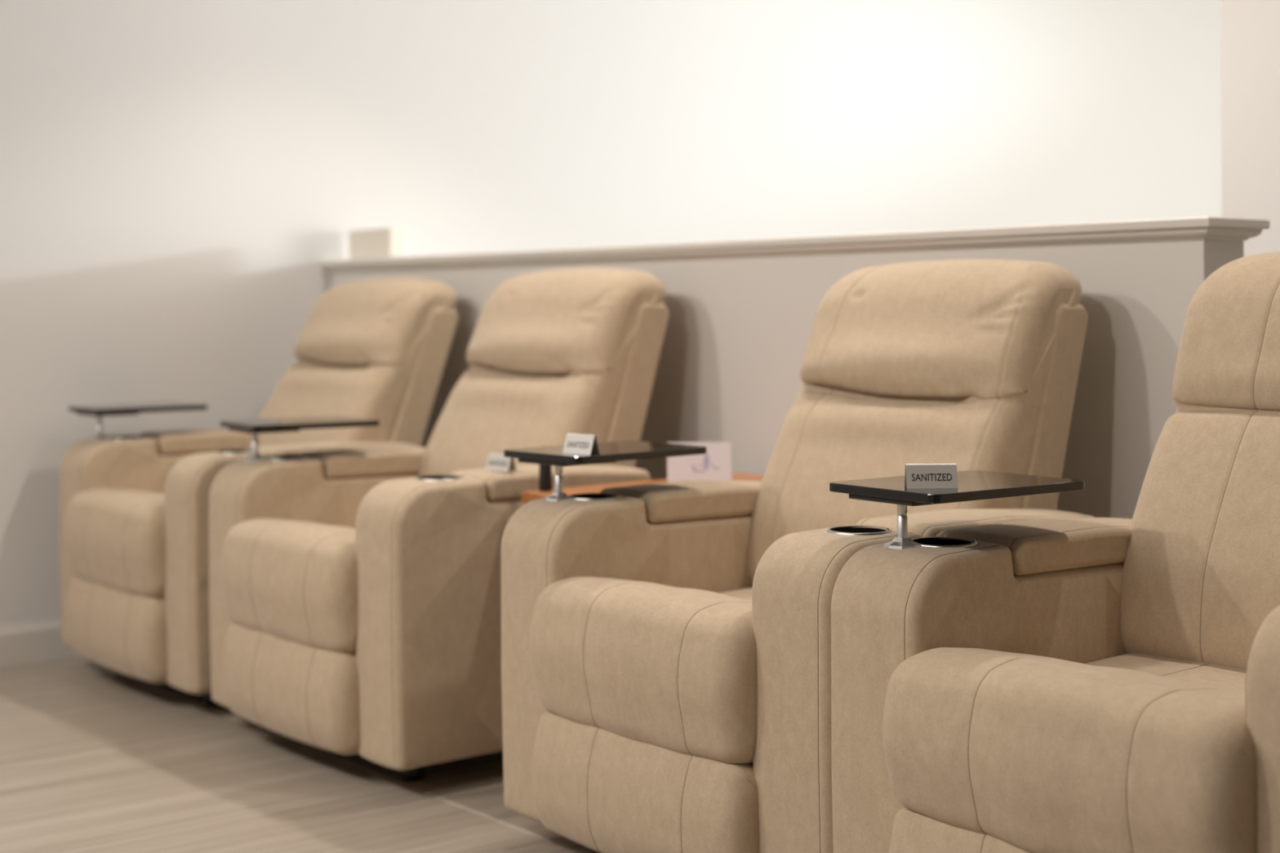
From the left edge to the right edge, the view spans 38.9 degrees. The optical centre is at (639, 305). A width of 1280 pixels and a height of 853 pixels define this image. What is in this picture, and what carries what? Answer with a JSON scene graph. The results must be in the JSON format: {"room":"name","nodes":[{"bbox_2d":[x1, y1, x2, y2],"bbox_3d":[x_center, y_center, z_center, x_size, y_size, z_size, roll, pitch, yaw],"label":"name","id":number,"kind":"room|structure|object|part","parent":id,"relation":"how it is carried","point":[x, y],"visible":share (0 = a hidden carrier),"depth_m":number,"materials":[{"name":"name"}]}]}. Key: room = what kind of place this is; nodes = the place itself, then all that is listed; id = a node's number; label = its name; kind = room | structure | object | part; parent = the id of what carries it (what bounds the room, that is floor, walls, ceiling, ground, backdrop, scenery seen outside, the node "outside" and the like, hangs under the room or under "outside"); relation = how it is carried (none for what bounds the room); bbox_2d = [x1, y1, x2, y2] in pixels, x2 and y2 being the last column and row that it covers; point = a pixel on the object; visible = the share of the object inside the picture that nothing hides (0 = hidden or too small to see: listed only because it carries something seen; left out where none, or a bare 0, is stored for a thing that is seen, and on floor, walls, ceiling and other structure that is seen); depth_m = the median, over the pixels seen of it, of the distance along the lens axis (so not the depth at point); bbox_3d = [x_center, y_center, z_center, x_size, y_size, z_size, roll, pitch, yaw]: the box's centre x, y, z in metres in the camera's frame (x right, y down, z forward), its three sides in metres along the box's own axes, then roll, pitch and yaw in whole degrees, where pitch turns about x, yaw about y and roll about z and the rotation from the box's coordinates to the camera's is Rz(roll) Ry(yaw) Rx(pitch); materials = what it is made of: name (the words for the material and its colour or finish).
{"room":"infusion therapy lounge","nodes":[
{"label":"infusion therapy lounge","id":0,"kind":"room"},
{"bbox_2d":[0,656,599,852],"bbox_3d":[2.579,0.980,3.188,16.200,0.100,8.160,0,0,-39],"label":"floor","id":1,"kind":"structure","parent":0,"point":[95,757],"depth_m":3.59,"materials":[{"name":"beige wood"}]},
{"bbox_2d":[59,277,457,706],"bbox_3d":[-0.998,0.442,4.747,0.915,1.032,0.878,0,0,-39],"label":"recliner","id":2,"kind":"object","parent":1,"relation":"on","point":[134,510],"visible":0.66,"depth_m":4.65,"materials":[{"name":"beige fabric"}]},
{"bbox_2d":[63,488,165,598],"bbox_3d":[-1.089,0.582,4.643,0.642,0.245,0.534,0,0,-39],"label":"seat cushion","id":3,"kind":"object","parent":2,"relation":"on","point":[114,539],"depth_m":4.40,"materials":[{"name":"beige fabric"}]},
{"bbox_3d":[-1.235,0.625,4.950,0.666,0.553,0.172,0,0,-39],"label":"armrest","id":4,"kind":"part","parent":2,"relation":"part of","materials":[{"name":"beige fabric"}]},
{"bbox_2d":[68,401,207,439],"bbox_3d":[-1.352,0.311,4.884,0.307,0.086,0.224,0,0,-39],"label":"tray","id":5,"kind":"object","parent":2,"relation":"on","point":[98,411],"depth_m":4.83,"materials":[{"name":"black plastic"}]},
{"bbox_3d":[-1.163,0.372,5.007,0.419,0.062,0.170,0,0,-39],"label":"armrest lid","id":6,"kind":"part","parent":2,"relation":"part of","materials":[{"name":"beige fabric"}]},
{"bbox_3d":[-0.823,0.622,4.435,0.666,0.553,0.172,0,0,-39],"label":"armrest","id":7,"kind":"part","parent":2,"relation":"part of","materials":[{"name":"beige fabric"}]},
{"bbox_3d":[-0.751,0.369,4.492,0.419,0.062,0.170,0,0,-39],"label":"armrest lid","id":8,"kind":"part","parent":2,"relation":"part of","materials":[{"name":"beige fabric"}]},
{"bbox_3d":[-0.789,0.231,4.885,0.373,0.632,0.536,5,-3,-39],"label":"backrest","id":9,"kind":"part","parent":2,"relation":"part of","materials":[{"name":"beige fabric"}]},
{"bbox_2d":[208,267,668,782],"bbox_3d":[-0.446,0.433,4.038,0.891,1.040,0.880,0,0,-39],"label":"recliner","id":10,"kind":"object","parent":1,"relation":"on","point":[355,593],"visible":0.86,"depth_m":3.75,"materials":[{"name":"beige fabric"}]},
{"bbox_2d":[219,518,357,653],"bbox_3d":[-0.526,0.578,3.940,0.642,0.245,0.534,0,0,-39],"label":"seat cushion","id":11,"kind":"object","parent":10,"relation":"on","point":[289,585],"depth_m":3.70,"materials":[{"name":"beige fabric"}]},
{"bbox_2d":[220,415,379,461],"bbox_3d":[-0.783,0.307,4.172,0.325,0.086,0.251,0,0,-39],"label":"tray","id":12,"kind":"object","parent":10,"relation":"on","point":[254,427],"depth_m":4.13,"materials":[{"name":"black plastic"}]},
{"bbox_3d":[-0.673,0.621,4.248,0.666,0.553,0.172,0,0,-39],"label":"armrest","id":13,"kind":"part","parent":10,"relation":"part of","materials":[{"name":"beige fabric"}]},
{"bbox_3d":[-0.601,0.368,4.305,0.419,0.062,0.170,0,0,-39],"label":"armrest lid","id":14,"kind":"part","parent":10,"relation":"part of","materials":[{"name":"beige fabric"}]},
{"bbox_3d":[-0.260,0.618,3.732,0.666,0.553,0.172,0,0,-39],"label":"armrest","id":15,"kind":"part","parent":10,"relation":"part of","materials":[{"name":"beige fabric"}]},
{"bbox_2d":[484,453,516,471],"bbox_3d":[-0.282,0.317,3.674,0.025,0.033,0.071,0,0,-45],"label":"sign","id":16,"kind":"object","parent":10,"relation":"on","point":[495,462],"visible":0.98,"depth_m":3.67,"materials":[{"name":"grey paper"}]},
{"bbox_3d":[-0.236,0.224,4.175,0.373,0.632,0.536,2,-1,-39],"label":"backrest","id":17,"kind":"part","parent":10,"relation":"part of","materials":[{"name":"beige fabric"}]},
{"bbox_3d":[-0.188,0.364,3.790,0.419,0.062,0.170,0,0,-39],"label":"armrest lid","id":18,"kind":"part","parent":10,"relation":"part of","materials":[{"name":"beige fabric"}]},
{"bbox_2d":[521,472,764,502],"bbox_3d":[0.080,0.657,3.666,0.580,0.585,0.280,0,0,-39],"label":"side table","id":19,"kind":"object","parent":1,"relation":"on","point":[526,495],"visible":0.15,"depth_m":3.65,"materials":[{"name":"orange wood"}]},
{"bbox_2d":[538,445,552,491],"bbox_3d":[-0.187,0.323,3.596,0.027,0.088,0.027,0,0,-39],"label":"bottle","id":20,"kind":"object","parent":19,"relation":"on","point":[545,482],"visible":0.6,"depth_m":3.58,"materials":[{"name":"black plastic"}]},
{"bbox_2d":[666,441,731,482],"bbox_3d":[0.122,0.322,3.736,0.132,0.084,0.031,0,0,-1],"label":"card","id":21,"kind":"object","parent":19,"relation":"on","point":[715,464],"visible":0.8,"depth_m":3.73,"materials":[{"name":"white paper"}]},
{"bbox_2d":[690,454,719,472],"bbox_3d":[0.133,0.323,3.725,0.057,0.036,0.001,0,-6,-1],"label":"print","id":22,"kind":"object","parent":21,"relation":"on","point":[706,460],"depth_m":3.72},
{"bbox_2d":[501,258,1093,852],"bbox_3d":[0.276,0.432,3.141,0.876,1.031,0.885,0,0,-39],"label":"recliner","id":23,"kind":"object","parent":1,"relation":"on","point":[666,646],"visible":0.79,"depth_m":3.07,"materials":[{"name":"beige fabric"}]},
{"bbox_2d":[562,433,600,454],"bbox_3d":[-0.103,0.241,3.177,0.025,0.033,0.071,0,0,-45],"label":"sign","id":24,"kind":"object","parent":23,"relation":"on","point":[575,443],"visible":1,"depth_m":3.17,"materials":[{"name":"grey paper"}]},
{"bbox_2d":[503,440,706,501],"bbox_3d":[-0.062,0.301,3.289,0.313,0.086,0.232,0,0,-39],"label":"tray","id":25,"kind":"object","parent":23,"relation":"on","point":[611,451],"depth_m":3.25,"materials":[{"name":"black plastic"}]},
{"bbox_3d":[0.057,0.615,3.353,0.666,0.553,0.172,0,0,-39],"label":"armrest","id":26,"kind":"part","parent":23,"relation":"part of","materials":[{"name":"beige fabric"}]},
{"bbox_2d":[529,576,756,764],"bbox_3d":[0.203,0.572,3.046,0.642,0.245,0.534,0,0,-39],"label":"seat cushion","id":27,"kind":"object","parent":23,"relation":"on","point":[639,669],"depth_m":2.82,"materials":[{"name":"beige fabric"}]},
{"bbox_3d":[0.129,0.362,3.411,0.419,0.062,0.170,0,0,-39],"label":"armrest lid","id":28,"kind":"part","parent":23,"relation":"part of","materials":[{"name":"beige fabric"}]},
{"bbox_3d":[0.469,0.612,2.838,0.666,0.553,0.172,0,0,-39],"label":"armrest","id":29,"kind":"part","parent":23,"relation":"part of","materials":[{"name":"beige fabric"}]},
{"bbox_3d":[0.488,0.231,3.276,0.373,0.632,0.536,0,0,-39],"label":"backrest","id":30,"kind":"part","parent":23,"relation":"part of","materials":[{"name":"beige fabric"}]},
{"bbox_3d":[0.541,0.359,2.896,0.419,0.062,0.170,0,0,-39],"label":"armrest lid","id":31,"kind":"part","parent":23,"relation":"part of","materials":[{"name":"beige fabric"}]},
{"bbox_2d":[829,251,1279,852],"bbox_3d":[0.788,0.428,2.476,0.888,1.031,0.880,0,0,-39],"label":"recliner","id":32,"kind":"object","parent":1,"relation":"on","point":[1086,685],"visible":0.99,"depth_m":2.49,"materials":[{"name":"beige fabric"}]},
{"bbox_2d":[904,463,957,488],"bbox_3d":[0.407,0.237,2.536,0.071,0.033,0.025,0,0,0],"label":"sign","id":33,"kind":"object","parent":32,"relation":"on","point":[917,476],"visible":1,"depth_m":2.53,"materials":[{"name":"silver metal"}]},
{"bbox_2d":[829,470,1084,549],"bbox_3d":[0.459,0.297,2.623,0.318,0.086,0.240,0,0,-39],"label":"tray","id":34,"kind":"object","parent":32,"relation":"on","point":[972,485],"depth_m":2.59,"materials":[{"name":"black plastic"}]},
{"bbox_3d":[0.572,0.611,2.695,0.666,0.553,0.172,0,0,-39],"label":"armrest","id":35,"kind":"part","parent":32,"relation":"part of","materials":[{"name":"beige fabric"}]},
{"bbox_3d":[0.643,0.358,2.752,0.419,0.062,0.170,0,0,-39],"label":"armrest lid","id":36,"kind":"part","parent":32,"relation":"part of","materials":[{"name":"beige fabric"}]},
{"bbox_2d":[882,647,1257,852],"bbox_3d":[0.713,0.560,2.384,0.654,0.228,0.534,0,0,-39],"label":"seat cushion","id":37,"kind":"object","parent":32,"relation":"on","point":[987,749],"depth_m":2.18,"materials":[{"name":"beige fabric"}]},
{"bbox_3d":[1.003,0.227,2.618,0.373,0.632,0.536,0,0,-39],"label":"backrest","id":38,"kind":"part","parent":32,"relation":"part of","materials":[{"name":"beige fabric"}]},
{"bbox_3d":[0.984,0.608,2.179,0.666,0.553,0.172,0,0,-39],"label":"armrest","id":39,"kind":"part","parent":32,"relation":"part of","materials":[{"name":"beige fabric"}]},
{"bbox_2d":[0,0,1222,626],"bbox_3d":[0.049,-0.400,6.333,16.200,2.800,0.100,0,0,-39],"label":"wall","id":40,"kind":"structure","parent":0,"point":[179,179],"depth_m":5.75,"materials":[{"name":"white paint"}]},
{"bbox_2d":[0,620,79,666],"bbox_3d":[-3.540,0.926,3.377,6.686,0.104,0.014,0,0,-39],"label":"baseboard","id":41,"kind":"structure","parent":40,"relation":"attached to","point":[34,642],"depth_m":4.89,"materials":[{"name":"white paint"}]},
{"bbox_2d":[331,239,1244,519],"bbox_3d":[0.069,0.430,4.333,0.120,1.078,3.038,0,0,-39],"label":"wall","id":42,"kind":"structure","parent":0,"point":[738,330],"depth_m":3.90,"materials":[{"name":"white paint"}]},
{"bbox_2d":[322,216,1269,273],"bbox_3d":[0.074,-0.126,4.321,0.183,0.038,3.070,0,0,-39],"label":"trim","id":43,"kind":"structure","parent":42,"relation":"on","point":[1210,228],"depth_m":3.72,"materials":[{"name":"white paint"}]},
{"bbox_2d":[348,226,406,259],"bbox_3d":[-0.776,-0.183,5.357,0.060,0.091,0.240,0,0,-39],"label":"junction box","id":44,"kind":"object","parent":43,"relation":"on","point":[385,242],"visible":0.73,"depth_m":5.29,"materials":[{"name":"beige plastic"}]},
{"bbox_2d":[1220,0,1279,256],"bbox_3d":[2.848,-0.422,1.655,0.120,2.800,5.217,0,0,-39],"label":"wall","id":45,"kind":"structure","parent":0,"point":[1250,29],"depth_m":3.60,"materials":[{"name":"white paint"}]}
]}

